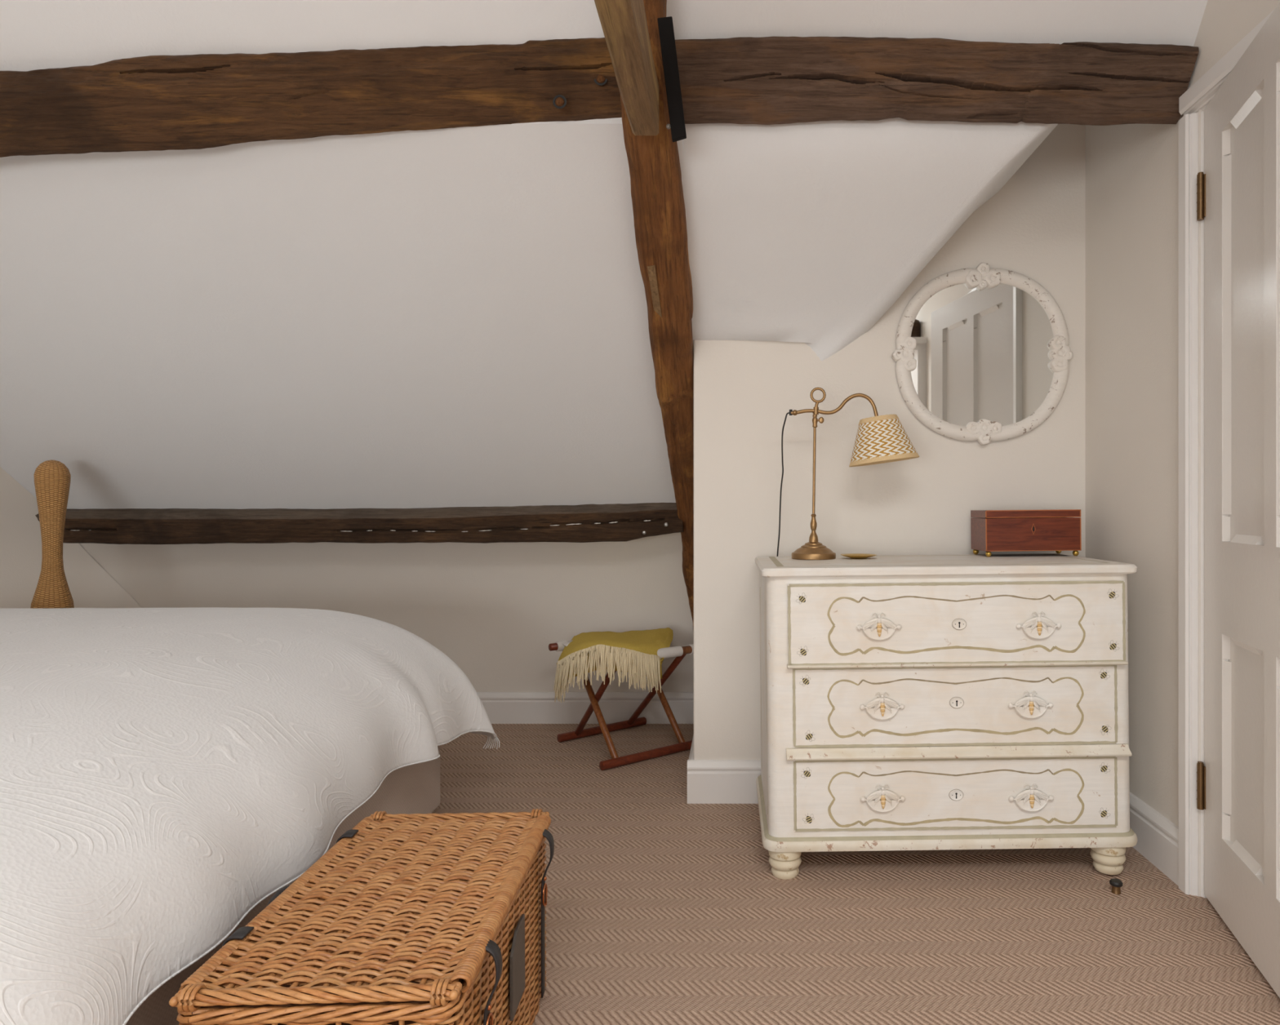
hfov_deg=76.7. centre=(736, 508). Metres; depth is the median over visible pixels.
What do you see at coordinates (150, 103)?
roof beam
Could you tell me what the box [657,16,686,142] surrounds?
strap
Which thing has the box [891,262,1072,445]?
wall mirror
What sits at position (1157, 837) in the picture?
baseboard
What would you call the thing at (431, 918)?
wicker hamper
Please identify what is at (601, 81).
peg
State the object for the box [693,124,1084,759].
wall
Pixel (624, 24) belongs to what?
beam
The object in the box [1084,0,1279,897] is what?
wall
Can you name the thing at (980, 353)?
mirror glass
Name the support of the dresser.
on the floor
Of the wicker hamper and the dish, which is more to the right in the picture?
the dish
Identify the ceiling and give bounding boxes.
[0,0,1208,509]
[683,117,1057,360]
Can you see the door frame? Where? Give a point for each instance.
(1197, 97)
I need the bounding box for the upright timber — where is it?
[620,0,693,637]
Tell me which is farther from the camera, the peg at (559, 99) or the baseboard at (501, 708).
the baseboard at (501, 708)
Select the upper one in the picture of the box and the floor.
the box
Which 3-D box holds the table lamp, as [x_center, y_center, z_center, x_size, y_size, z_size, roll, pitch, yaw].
[0.325,-0.022,2.390,0.433,0.677,0.207,0,0,7]
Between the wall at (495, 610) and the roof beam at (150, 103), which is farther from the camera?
the wall at (495, 610)
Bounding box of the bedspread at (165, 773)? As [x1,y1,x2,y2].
[0,607,499,1024]
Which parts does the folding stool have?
seat rail, leg, leg, floor rail, seat rail, floor rail, leg, leg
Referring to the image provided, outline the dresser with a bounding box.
[755,553,1137,879]
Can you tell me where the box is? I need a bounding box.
[970,509,1081,556]
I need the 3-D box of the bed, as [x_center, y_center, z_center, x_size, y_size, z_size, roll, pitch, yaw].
[-1.923,0.667,1.528,2.055,0.530,1.815,0,0,0]
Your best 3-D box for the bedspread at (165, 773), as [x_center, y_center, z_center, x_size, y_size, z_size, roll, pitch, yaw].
[-1.814,0.514,1.554,2.327,0.462,1.963,0,0,0]
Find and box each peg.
[552,94,566,108]
[594,75,607,85]
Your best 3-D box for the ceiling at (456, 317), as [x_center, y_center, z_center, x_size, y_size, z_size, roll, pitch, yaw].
[-0.700,-0.903,-0.189,6.200,1.810,6.822,0,0,0]
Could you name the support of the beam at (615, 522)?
attached to the wall at (495, 610)
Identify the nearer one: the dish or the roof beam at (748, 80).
the roof beam at (748, 80)
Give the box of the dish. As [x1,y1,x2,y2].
[840,553,875,559]
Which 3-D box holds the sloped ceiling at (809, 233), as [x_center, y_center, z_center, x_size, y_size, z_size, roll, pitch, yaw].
[0.378,-0.762,2.300,1.027,0.598,0.530,0,0,0]
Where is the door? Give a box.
[1196,2,1279,998]
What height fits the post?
1.106 m
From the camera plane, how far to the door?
1.70 m
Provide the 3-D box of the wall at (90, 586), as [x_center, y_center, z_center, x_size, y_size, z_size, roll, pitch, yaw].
[-3.076,-0.368,0.000,1.448,2.600,7.200,0,0,0]
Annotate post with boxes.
[30,460,74,608]
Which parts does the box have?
box lid, keyhole plate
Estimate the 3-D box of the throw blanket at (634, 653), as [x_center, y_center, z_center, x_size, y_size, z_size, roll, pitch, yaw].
[-0.476,0.607,3.082,0.456,0.264,0.588,0,0,0]
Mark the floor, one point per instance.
(661, 908)
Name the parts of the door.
panel, panel, panel, panel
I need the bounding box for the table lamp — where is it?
[776,386,919,559]
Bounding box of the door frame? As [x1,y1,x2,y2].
[1178,9,1274,897]
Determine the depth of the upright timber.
2.29 m
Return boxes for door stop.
[1109,878,1123,894]
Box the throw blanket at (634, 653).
[553,627,673,702]
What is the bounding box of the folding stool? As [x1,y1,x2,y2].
[548,640,693,770]
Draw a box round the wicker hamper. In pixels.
[168,808,554,1024]
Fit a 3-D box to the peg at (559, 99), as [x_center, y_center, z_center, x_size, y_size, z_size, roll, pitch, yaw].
[-0.429,-0.992,1.955,0.030,0.034,0.020,0,0,30]
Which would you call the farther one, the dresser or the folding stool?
the folding stool
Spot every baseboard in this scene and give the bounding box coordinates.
[476,692,693,724]
[687,733,760,804]
[1129,791,1178,886]
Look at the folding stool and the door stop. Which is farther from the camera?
the folding stool
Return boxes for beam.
[0,37,622,157]
[35,502,684,544]
[594,0,658,135]
[675,36,1199,125]
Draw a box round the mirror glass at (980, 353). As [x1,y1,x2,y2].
[911,283,1053,426]
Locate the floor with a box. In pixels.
[431,724,1279,1024]
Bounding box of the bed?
[125,746,439,1024]
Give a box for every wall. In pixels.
[0,466,142,608]
[78,532,693,692]
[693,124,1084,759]
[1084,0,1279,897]

